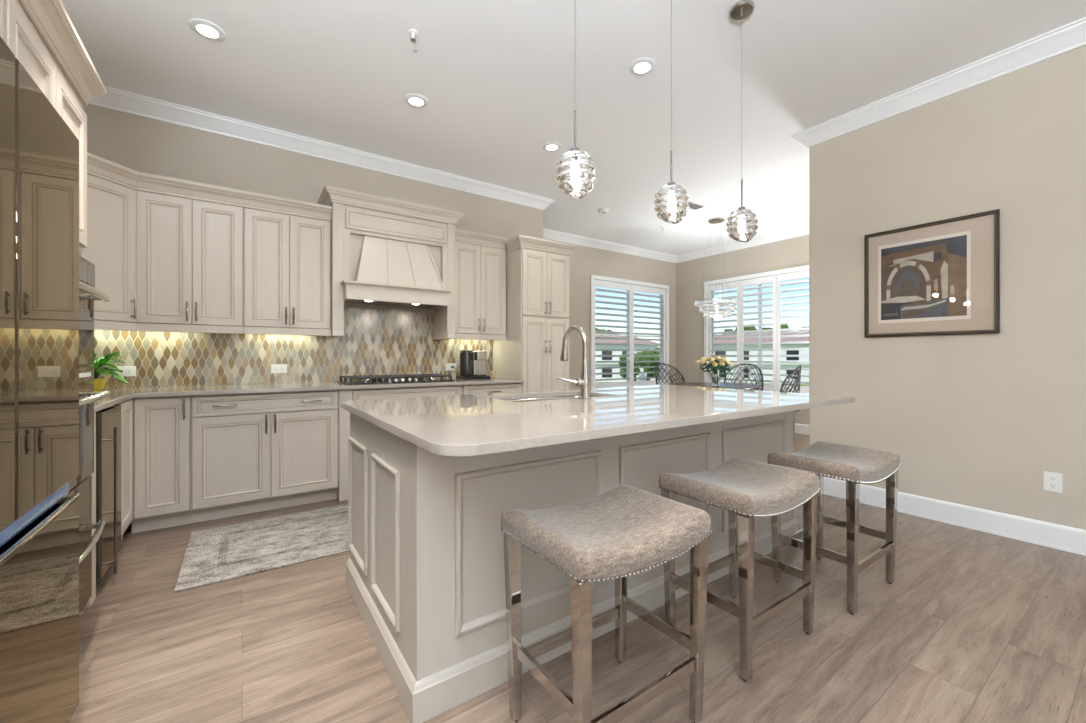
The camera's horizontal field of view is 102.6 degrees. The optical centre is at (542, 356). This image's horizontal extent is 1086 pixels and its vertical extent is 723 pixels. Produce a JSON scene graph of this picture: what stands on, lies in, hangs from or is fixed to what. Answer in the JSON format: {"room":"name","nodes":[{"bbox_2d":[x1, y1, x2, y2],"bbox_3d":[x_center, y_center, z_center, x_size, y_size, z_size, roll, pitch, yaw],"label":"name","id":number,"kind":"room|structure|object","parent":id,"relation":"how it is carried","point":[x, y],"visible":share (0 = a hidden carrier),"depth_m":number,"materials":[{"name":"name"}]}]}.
{"room":"kitchen","nodes":[
{"label":"kitchen","id":0,"kind":"room"},
{"bbox_2d":[83,104,542,399],"bbox_3d":[-1.819,-0.385,4.122,4.360,3.050,0.130,0,0,-35],"label":"wall","id":1,"kind":"structure","parent":0,"point":[374,341],"depth_m":3.72,"materials":[{"name":"beige paint"}]},
{"bbox_2d":[83,152,137,330],"bbox_3d":[-3.020,-0.718,2.811,0.649,1.080,0.676,0,0,-35],"label":"upper cabinet","id":2,"kind":"object","parent":1,"relation":"attached to","point":[111,190],"visible":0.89,"depth_m":2.85,"materials":[{"name":"beige paint"}]},
{"bbox_2d":[114,366,135,376],"bbox_3d":[-3.056,0.105,3.181,0.117,0.075,0.009,0,0,-35],"label":"wall outlet","id":3,"kind":"object","parent":1,"relation":"attached to","point":[127,370],"visible":0.85,"depth_m":3.19,"materials":[{"name":"white plastic"}]},
{"bbox_2d":[135,172,242,333],"bbox_3d":[-2.624,-0.718,3.269,0.612,1.080,0.374,0,0,-35],"label":"upper cabinet","id":4,"kind":"object","parent":1,"relation":"attached to","point":[189,234],"visible":1,"depth_m":3.13,"materials":[{"name":"beige paint"}]},
{"bbox_2d":[271,364,286,372],"bbox_3d":[-2.262,0.100,3.730,0.117,0.075,0.009,0,0,-35],"label":"wall outlet","id":5,"kind":"object","parent":1,"relation":"attached to","point":[275,368],"visible":1,"depth_m":3.73,"materials":[{"name":"white plastic"}]},
{"bbox_2d":[244,191,331,335],"bbox_3d":[-2.120,-0.718,3.618,0.610,1.080,0.374,0,0,-35],"label":"upper cabinet","id":6,"kind":"object","parent":1,"relation":"attached to","point":[287,242],"visible":1,"depth_m":3.49,"materials":[{"name":"beige paint"}]},
{"bbox_2d":[317,185,463,339],"bbox_3d":[-1.377,-0.789,4.042,1.222,1.222,0.520,0,0,-35],"label":"range hood","id":7,"kind":"object","parent":1,"relation":"attached to","point":[385,251],"visible":0.96,"depth_m":3.87,"materials":[{"name":"beige paint"}]},
{"bbox_2d":[446,363,455,370],"bbox_3d":[-0.976,0.105,4.620,0.117,0.075,0.009,0,0,-35],"label":"wall outlet","id":8,"kind":"object","parent":1,"relation":"attached to","point":[448,365],"visible":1,"depth_m":4.61,"materials":[{"name":"white plastic"}]},
{"bbox_2d":[455,229,508,339],"bbox_3d":[-0.719,-0.718,4.587,0.606,1.080,0.374,0,0,-35],"label":"upper cabinet","id":9,"kind":"object","parent":1,"relation":"attached to","point":[480,258],"visible":0.94,"depth_m":4.46,"materials":[{"name":"beige paint"}]},
{"bbox_2d":[61,0,1085,255],"bbox_3d":[2.055,-1.950,1.969,8.280,0.080,10.140,0,0,-35],"label":"ceiling","id":10,"kind":"structure","parent":0,"point":[500,81],"depth_m":2.92,"materials":[{"name":"white paint"}]},
{"bbox_2d":[189,18,225,40],"bbox_3d":[-1.956,-1.904,2.538,0.172,0.011,0.172,0,0,-35],"label":"recessed light","id":11,"kind":"object","parent":10,"relation":"in","point":[204,28],"visible":1,"depth_m":2.52,"materials":[{"name":"white paint"}]},
{"bbox_2d":[408,29,417,42],"bbox_3d":[-0.764,-1.885,2.560,0.056,0.048,0.055,0,0,-35],"label":"sprinkler head","id":12,"kind":"object","parent":10,"relation":"attached to","point":[412,32],"visible":1,"depth_m":2.55},
{"bbox_2d":[404,94,427,107],"bbox_3d":[-0.943,-1.904,3.239,0.172,0.011,0.172,0,0,-35],"label":"recessed light","id":13,"kind":"object","parent":10,"relation":"in","point":[415,100],"visible":1,"depth_m":3.22,"materials":[{"name":"white paint"}]},
{"bbox_2d":[542,142,560,151],"bbox_3d":[0.080,-1.904,3.947,0.172,0.011,0.172,0,0,-35],"label":"recessed light","id":14,"kind":"object","parent":10,"relation":"in","point":[549,146],"visible":1,"depth_m":3.93,"materials":[{"name":"white paint"}]},
{"bbox_2d":[554,110,595,198],"bbox_3d":[0.126,-1.270,1.717,0.163,1.279,0.162,0,0,-35],"label":"pendant lamp","id":15,"kind":"object","parent":10,"relation":"hanging from","point":[575,171],"visible":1,"depth_m":1.66,"materials":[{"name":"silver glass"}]},
{"bbox_2d":[599,208,608,213],"bbox_3d":[0.793,-1.891,5.656,0.132,0.036,0.132,0,0,-35],"label":"smoke detector","id":16,"kind":"object","parent":10,"relation":"attached to","point":[604,210],"visible":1,"depth_m":5.62,"materials":[{"name":"white plastic"}]},
{"bbox_2d":[629,57,655,74],"bbox_3d":[0.652,-1.904,2.859,0.172,0.011,0.172,0,0,-35],"label":"recessed light","id":17,"kind":"object","parent":10,"relation":"in","point":[641,66],"visible":1,"depth_m":2.85,"materials":[{"name":"white paint"}]},
{"bbox_2d":[654,0,688,223],"bbox_3d":[0.604,-1.270,2.048,0.163,1.279,0.162,0,0,-35],"label":"pendant lamp","id":18,"kind":"object","parent":10,"relation":"hanging from","point":[671,204],"visible":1,"depth_m":2.00,"materials":[{"name":"silver metal"}]},
{"bbox_2d":[688,200,705,209],"bbox_3d":[1.847,-1.904,5.449,0.400,0.011,0.170,0,0,-35],"label":"ceiling vent","id":19,"kind":"object","parent":10,"relation":"in","point":[691,202],"visible":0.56,"depth_m":5.47,"materials":[{"name":"white plastic"}]},
{"bbox_2d":[695,217,736,317],"bbox_3d":[2.395,-1.231,6.047,0.544,1.356,0.544,0,0,-35],"label":"chandelier","id":20,"kind":"object","parent":10,"relation":"hanging from","point":[728,306],"visible":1,"depth_m":5.93,"materials":[{"name":"clear glass"}]},
{"bbox_2d":[726,0,757,241],"bbox_3d":[1.089,-1.270,2.384,0.163,1.279,0.162,0,0,-35],"label":"pendant lamp","id":21,"kind":"object","parent":10,"relation":"hanging from","point":[742,226],"visible":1,"depth_m":2.34,"materials":[{"name":"silver metal"}]},
{"bbox_2d":[70,433,1085,722],"bbox_3d":[2.055,1.170,1.969,8.280,0.060,10.140,0,0,-35],"label":"floor","id":22,"kind":"structure","parent":0,"point":[972,626],"depth_m":1.70,"materials":[{"name":"brown wood"}]},
{"bbox_2d":[0,0,2,38],"bbox_3d":[-1.506,-0.051,0.679,0.666,2.382,1.032,0,0,-35],"label":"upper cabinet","id":23,"kind":"object","parent":22,"relation":"on","point":[1,1],"visible":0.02,"depth_m":1.24,"materials":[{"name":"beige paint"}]},
{"bbox_2d":[0,36,79,722],"bbox_3d":[-1.478,0.236,0.747,0.760,1.808,0.910,0,0,-35],"label":"refrigerator","id":24,"kind":"object","parent":22,"relation":"on","point":[39,152],"visible":1,"depth_m":1.05,"materials":[{"name":"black metal"}]},
{"bbox_2d":[3,0,106,614],"bbox_3d":[-2.038,-0.051,1.487,0.710,2.382,0.896,0,0,-35],"label":"tall cabinet","id":25,"kind":"object","parent":22,"relation":"on","point":[40,34],"depth_m":1.68,"materials":[{"name":"beige paint"}]},
{"bbox_2d":[69,255,110,490],"bbox_3d":[-1.999,0.050,1.480,0.666,0.930,0.772,0,0,-35],"label":"wall oven","id":26,"kind":"object","parent":25,"relation":"in","point":[88,293],"visible":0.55,"depth_m":1.83,"materials":[{"name":"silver metal"}]},
{"bbox_2d":[84,404,120,608],"bbox_3d":[-2.426,0.699,2.057,0.624,0.882,0.545,0,0,-35],"label":"wine fridge","id":27,"kind":"object","parent":22,"relation":"on","point":[106,476],"visible":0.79,"depth_m":2.16,"materials":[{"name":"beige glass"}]},
{"bbox_2d":[119,399,132,540],"bbox_3d":[-2.739,0.698,2.421,0.620,0.884,0.378,0,0,-35],"label":"base cabinet","id":28,"kind":"object","parent":22,"relation":"on","point":[126,406],"visible":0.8,"depth_m":2.63,"materials":[{"name":"beige paint"}]},
{"bbox_2d":[130,396,190,532],"bbox_3d":[-2.653,0.698,3.066,0.297,0.884,0.658,0,0,-35],"label":"base cabinet","id":29,"kind":"object","parent":22,"relation":"on","point":[161,425],"visible":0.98,"depth_m":2.84,"materials":[{"name":"beige paint"}]},
{"bbox_2d":[174,504,349,591],"bbox_3d":[-1.402,1.134,2.887,1.520,0.010,0.860,0,0,-35],"label":"rug","id":30,"kind":"object","parent":22,"relation":"on","point":[213,555],"visible":0.56,"depth_m":2.59,"materials":[{"name":"grey fabric"}]},
{"bbox_2d":[190,390,337,522],"bbox_3d":[-2.154,0.698,3.412,0.912,0.884,0.658,0,0,-35],"label":"base cabinet","id":31,"kind":"object","parent":22,"relation":"on","point":[250,452],"visible":0.99,"depth_m":3.15,"materials":[{"name":"beige paint"}]},
{"bbox_2d":[337,385,462,500],"bbox_3d":[-1.351,0.698,3.989,1.062,0.884,0.622,0,0,-35],"label":"base cabinet","id":32,"kind":"object","parent":22,"relation":"on","point":[424,391],"visible":0.16,"depth_m":3.50,"materials":[{"name":"beige paint"}]},
{"bbox_2d":[94,377,523,412],"bbox_3d":[-1.573,0.240,3.255,3.534,0.030,1.593,0,0,-35],"label":"countertop","id":33,"kind":"structure","parent":32,"relation":"on","point":[118,395],"depth_m":3.22,"materials":[{"name":"beige stone"}]},
{"bbox_2d":[83,352,127,390],"bbox_3d":[-3.018,0.095,2.942,0.289,0.260,0.291,0,0,38],"label":"potted plant","id":34,"kind":"object","parent":33,"relation":"on","point":[99,383],"visible":0.7,"depth_m":2.94,"materials":[{"name":"green plant"}]},
{"bbox_2d":[337,374,454,384],"bbox_3d":[-1.342,0.198,3.996,0.930,0.054,0.500,0,0,-35],"label":"gas cooktop","id":35,"kind":"object","parent":33,"relation":"in","point":[408,378],"visible":1,"depth_m":3.87,"materials":[{"name":"black"}]},
{"bbox_2d":[456,350,490,378],"bbox_3d":[-0.727,0.076,4.526,0.295,0.298,0.230,0,0,-35],"label":"coffee maker","id":36,"kind":"object","parent":33,"relation":"on","point":[472,363],"visible":1,"depth_m":4.47,"materials":[{"name":"black"}]},
{"bbox_2d":[463,383,520,394],"bbox_3d":[-0.642,0.698,4.458,0.635,0.884,0.658,0,0,-35],"label":"base cabinet","id":37,"kind":"object","parent":22,"relation":"on","point":[501,387],"visible":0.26,"depth_m":4.20,"materials":[{"name":"beige paint"}]},
{"bbox_2d":[493,234,577,391],"bbox_3d":[-0.122,-0.040,4.816,0.752,2.360,0.671,0,0,-35],"label":"pantry cabinet","id":38,"kind":"object","parent":22,"relation":"on","point":[537,269],"visible":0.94,"depth_m":4.55,"materials":[{"name":"beige paint"}]},
{"bbox_2d":[346,396,798,722],"bbox_3d":[0.299,0.698,2.468,2.436,0.884,1.062,0,0,-35],"label":"kitchen island","id":39,"kind":"object","parent":22,"relation":"on","point":[425,566],"visible":0.66,"depth_m":1.60,"materials":[{"name":"beige paint"}]},
{"bbox_2d":[341,384,854,456],"bbox_3d":[0.373,0.240,2.344,2.460,0.030,1.390,0,0,-35],"label":"island countertop","id":40,"kind":"structure","parent":39,"relation":"on","point":[470,424],"depth_m":1.80,"materials":[{"name":"beige stone"}]},
{"bbox_2d":[506,396,579,401],"bbox_3d":[0.051,0.361,2.528,0.724,0.206,0.404,0,0,-35],"label":"sink","id":41,"kind":"object","parent":40,"relation":"in","point":[565,397],"visible":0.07,"depth_m":2.72,"materials":[{"name":"silver metal"}]},
{"bbox_2d":[556,325,590,398],"bbox_3d":[0.139,0.024,2.396,0.151,0.402,0.236,0,0,-35],"label":"kitchen faucet","id":42,"kind":"object","parent":40,"relation":"on","point":[583,382],"visible":1,"depth_m":2.34,"materials":[{"name":"silver metal"}]},
{"bbox_2d":[501,484,711,722],"bbox_3d":[0.196,0.809,1.364,0.545,0.662,0.409,0,0,-35],"label":"counter stool","id":43,"kind":"object","parent":22,"relation":"on","point":[620,532],"visible":1,"depth_m":1.31,"materials":[{"name":"fabric"}]},
{"bbox_2d":[655,363,684,384],"bbox_3d":[2.058,0.621,6.906,0.576,1.039,0.532,0,0,-25],"label":"dining chair","id":44,"kind":"object","parent":22,"relation":"on","point":[659,364],"visible":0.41,"depth_m":7.12,"materials":[{"name":"black metal"}]},
{"bbox_2d":[671,382,761,389],"bbox_3d":[2.376,0.762,6.022,1.170,0.755,1.170,0,0,-35],"label":"dining table","id":45,"kind":"object","parent":22,"relation":"on","point":[699,384],"visible":0.41,"depth_m":5.88,"materials":[{"name":"grey wood"}]},
{"bbox_2d":[711,370,719,385],"bbox_3d":[2.334,0.264,5.871,0.124,0.240,0.124,0,0,-35],"label":"glass vase","id":46,"kind":"object","parent":45,"relation":"on","point":[716,382],"visible":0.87,"depth_m":5.83,"materials":[{"name":"white"}]},
{"bbox_2d":[695,360,711,379],"bbox_3d":[2.182,0.198,5.900,0.252,0.317,0.150,0,0,40],"label":"rose","id":47,"kind":"object","parent":46,"relation":"in","point":[697,362],"visible":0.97,"depth_m":5.92,"materials":[{"name":"beige plant"}]},
{"bbox_2d":[700,359,712,378],"bbox_3d":[2.210,0.193,5.834,0.198,0.327,0.140,0,0,18],"label":"rose","id":48,"kind":"object","parent":46,"relation":"in","point":[703,361],"visible":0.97,"depth_m":5.83,"materials":[{"name":"beige plant"}]},
{"bbox_2d":[705,357,714,370],"bbox_3d":[2.247,0.174,5.800,0.155,0.363,0.158,0,0,11],"label":"rose","id":49,"kind":"object","parent":46,"relation":"in","point":[710,359],"visible":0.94,"depth_m":5.78,"materials":[{"name":"beige plant"}]},
{"bbox_2d":[709,362,719,379],"bbox_3d":[2.268,0.210,5.751,0.147,0.292,0.209,0,0,-6],"label":"rose","id":50,"kind":"object","parent":46,"relation":"in","point":[714,364],"visible":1,"depth_m":5.71,"materials":[{"name":"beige plant"}]},
{"bbox_2d":[718,361,726,376],"bbox_3d":[2.353,0.206,5.759,0.157,0.299,0.140,0,0,38],"label":"rose","id":51,"kind":"object","parent":46,"relation":"in","point":[721,363],"visible":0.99,"depth_m":5.73,"materials":[{"name":"beige plant"}]},
{"bbox_2d":[720,357,727,371],"bbox_3d":[2.391,0.176,5.793,0.143,0.359,0.150,0,0,19],"label":"rose","id":52,"kind":"object","parent":46,"relation":"in","point":[723,359],"visible":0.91,"depth_m":5.77,"materials":[{"name":"beige plant"}]},
{"bbox_2d":[720,362,732,378],"bbox_3d":[2.443,0.213,5.810,0.140,0.285,0.186,0,0,-24],"label":"rose","id":53,"kind":"object","parent":46,"relation":"in","point":[729,363],"visible":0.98,"depth_m":5.78,"materials":[{"name":"beige plant"}]},
{"bbox_2d":[659,457,819,681],"bbox_3d":[0.810,0.809,1.799,0.545,0.662,0.409,0,0,-35],"label":"counter stool","id":54,"kind":"object","parent":22,"relation":"on","point":[748,489],"visible":0.99,"depth_m":1.73,"materials":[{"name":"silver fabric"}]},
{"bbox_2d":[724,363,763,390],"bbox_3d":[3.058,0.621,6.667,0.576,1.039,0.532,0,0,37],"label":"dining chair","id":55,"kind":"object","parent":22,"relation":"on","point":[744,364],"visible":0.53,"depth_m":6.85,"materials":[{"name":"black metal"}]},
{"bbox_2d":[780,365,801,411],"bbox_3d":[3.130,0.621,5.781,0.532,1.039,0.576,0,0,30],"label":"dining chair","id":56,"kind":"object","parent":22,"relation":"on","point":[798,378],"visible":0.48,"depth_m":5.55,"materials":[{"name":"black metal"}]},
{"bbox_2d":[767,441,900,614],"bbox_3d":[1.468,0.809,2.198,0.545,0.662,0.409,0,0,-35],"label":"counter stool","id":57,"kind":"object","parent":22,"relation":"on","point":[854,465],"visible":0.91,"depth_m":2.13,"materials":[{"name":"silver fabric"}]},
{"bbox_2d":[543,238,675,388],"bbox_3d":[0.997,-0.385,7.329,3.920,3.050,0.120,0,0,-35],"label":"wall","id":58,"kind":"structure","parent":0,"point":[584,261],"depth_m":7.22,"materials":[{"name":"beige paint"}]},
{"bbox_2d":[590,275,668,387],"bbox_3d":[1.540,-0.380,7.678,1.924,1.924,0.135,0,0,-35],"label":"window","id":59,"kind":"structure","parent":58,"relation":"in","point":[592,277],"depth_m":7.70,"materials":[{"name":"white paint"}]},
{"bbox_2d":[594,279,631,387],"bbox_3d":[1.182,-0.380,7.404,0.896,1.792,0.080,0,0,-35],"label":"shutter panel","id":60,"kind":"object","parent":59,"relation":"attached to","point":[597,283],"visible":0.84,"depth_m":7.41,"materials":[{"name":"white paint"}]},
{"bbox_2d":[632,285,664,385],"bbox_3d":[1.922,-0.380,7.916,0.896,1.792,0.080,0,0,-35],"label":"shutter panel","id":61,"kind":"object","parent":59,"relation":"attached to","point":[637,288],"visible":0.84,"depth_m":7.88,"materials":[{"name":"white paint"}]},
{"bbox_2d":[676,235,808,424],"bbox_3d":[3.626,-0.385,6.869,0.120,3.050,3.630,0,0,-35],"label":"wall","id":62,"kind":"structure","parent":0,"point":[792,252],"depth_m":7.85,"materials":[{"name":"beige paint"}]},
{"bbox_2d":[704,265,808,393],"bbox_3d":[3.485,-0.380,7.032,0.135,1.924,1.924,0,0,-35],"label":"window","id":63,"kind":"structure","parent":62,"relation":"in","point":[801,268],"depth_m":7.07,"materials":[{"name":"white paint"}]},
{"bbox_2d":[708,281,739,382],"bbox_3d":[3.126,-0.380,7.514,0.080,1.792,0.594,0,0,-35],"label":"shutter panel","id":64,"kind":"object","parent":63,"relation":"attached to","point":[736,284],"visible":0.66,"depth_m":7.46,"materials":[{"name":"white paint"}]},
{"bbox_2d":[740,275,775,389],"bbox_3d":[3.467,-0.380,7.020,0.080,1.792,0.594,0,0,-35],"label":"shutter panel","id":65,"kind":"object","parent":63,"relation":"attached to","point":[768,279],"visible":0.91,"depth_m":7.00,"materials":[{"name":"white paint"}]},
{"bbox_2d":[776,270,808,391],"bbox_3d":[3.809,-0.380,6.527,0.080,1.792,0.594,0,0,-35],"label":"shutter panel","id":66,"kind":"object","parent":63,"relation":"attached to","point":[801,274],"visible":0.55,"depth_m":6.60,"materials":[{"name":"white paint"}]},
{"bbox_2d":[809,45,1085,529],"bbox_3d":[4.141,-0.385,1.133,0.120,3.050,6.390,0,0,-35],"label":"wall","id":67,"kind":"structure","parent":0,"point":[973,420],"depth_m":2.88,"materials":[{"name":"beige paint"}]},
{"bbox_2d":[87,17,1085,262],"bbox_3d":[2.055,-1.852,1.969,8.040,0.114,9.900,0,0,-35],"label":"trim","id":68,"kind":"structure","parent":67,"relation":"attached to","point":[1068,37],"depth_m":3.48,"materials":[{"name":"white paint"}]},
{"bbox_2d":[864,209,999,336],"bbox_3d":[2.704,-0.548,3.075,0.029,0.790,0.728,0,0,-35],"label":"framed print","id":69,"kind":"object","parent":67,"relation":"attached to","point":[942,277],"visible":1,"depth_m":3.04,"materials":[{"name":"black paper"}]},
{"bbox_2d":[795,423,1085,555],"bbox_3d":[3.798,1.067,3.175,3.800,0.144,9.900,0,0,-35],"label":"baseboard","id":70,"kind":"structure","parent":67,"relation":"attached to","point":[1056,536],"depth_m":2.87,"materials":[{"name":"white paint"}]},
{"bbox_2d":[1043,471,1062,492],"bbox_3d":[3.047,0.748,2.600,0.009,0.117,0.075,0,0,-35],"label":"wall outlet","id":71,"kind":"object","parent":67,"relation":"attached to","point":[1052,482],"visible":1,"depth_m":2.60,"materials":[{"name":"white plastic"}]},
{"bbox_2d":[1049,476,1056,481],"bbox_3d":[3.045,0.727,2.598,0.003,0.030,0.030,0,0,-35],"label":"receptacle","id":72,"kind":"object","parent":71,"relation":"attached to","point":[1051,478],"depth_m":2.60,"materials":[{"name":"white plastic"}]},
{"bbox_2d":[1049,483,1056,488],"bbox_3d":[3.045,0.769,2.598,0.003,0.030,0.030,0,0,-35],"label":"receptacle","id":73,"kind":"object","parent":71,"relation":"attached to","point":[1051,485],"depth_m":2.60,"materials":[{"name":"white plastic"}]},
{"label":"outside","id":74,"kind":"structure","parent":0,"visible":0},
{"bbox_2d":[595,378,808,385],"bbox_3d":[40.555,3.840,88.865,152.170,0.200,220.000,0,0,-35],"label":"lawn","id":75,"kind":"structure","parent":74,"point":[658,378],"depth_m":61.40,"materials":[{"name":"green plant"}]},
{"bbox_2d":[595,327,607,333],"bbox_3d":[11.355,-1.293,93.840,5.523,10.084,5.034,0,0,-35],"label":"tree","id":76,"kind":"object","parent":75,"relation":"on","point":[596,329],"visible":0.03,"depth_m":92.64,"materials":[{"name":"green plant"}]},
{"bbox_2d":[595,335,659,381],"bbox_3d":[5.524,0.090,70.033,25.200,7.300,10.200,0,0,5],"label":"house","id":77,"kind":"structure","parent":75,"relation":"on","point":[616,370],"depth_m":65.07,"materials":[{"name":"white paint"}]},
{"bbox_2d":[619,352,650,380],"bbox_3d":[10.031,1.608,48.029,3.258,4.309,2.904,0,0,-35],"label":"tree","id":78,"kind":"object","parent":75,"relation":"on","point":[643,353],"visible":0.38,"depth_m":47.61,"materials":[{"name":"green plant"}]},
{"bbox_2d":[636,348,659,380],"bbox_3d":[14.558,1.203,60.188,3.589,5.114,3.608,0,0,-35],"label":"tree","id":79,"kind":"object","parent":75,"relation":"on","point":[648,352],"visible":0.06,"depth_m":59.58,"materials":[{"name":"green plant"}]},
{"bbox_2d":[643,354,659,379],"bbox_3d":[13.988,1.648,51.806,3.288,4.232,3.190,0,0,-25],"label":"tree","id":80,"kind":"object","parent":75,"relation":"on","point":[652,358],"visible":0.24,"depth_m":51.01,"materials":[{"name":"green plant"}]},
{"bbox_2d":[732,326,756,333],"bbox_3d":[42.170,-1.602,92.095,6.260,10.703,6.297,0,0,-35],"label":"tree","id":81,"kind":"object","parent":75,"relation":"on","point":[752,327],"visible":0.05,"depth_m":89.84,"materials":[{"name":"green plant"}]},
{"bbox_2d":[714,333,808,383],"bbox_3d":[36.940,0.090,64.441,29.200,7.300,10.200,0,0,29],"label":"house","id":82,"kind":"structure","parent":75,"relation":"on","point":[785,339],"depth_m":62.23,"materials":[{"name":"white paint"}]},
{"bbox_2d":[763,324,788,331],"bbox_3d":[50.321,-1.650,92.030,6.036,10.799,6.068,0,0,-35],"label":"tree","id":83,"kind":"object","parent":75,"relation":"on","point":[785,326],"visible":0.02,"depth_m":89.42,"materials":[{"name":"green plant"}]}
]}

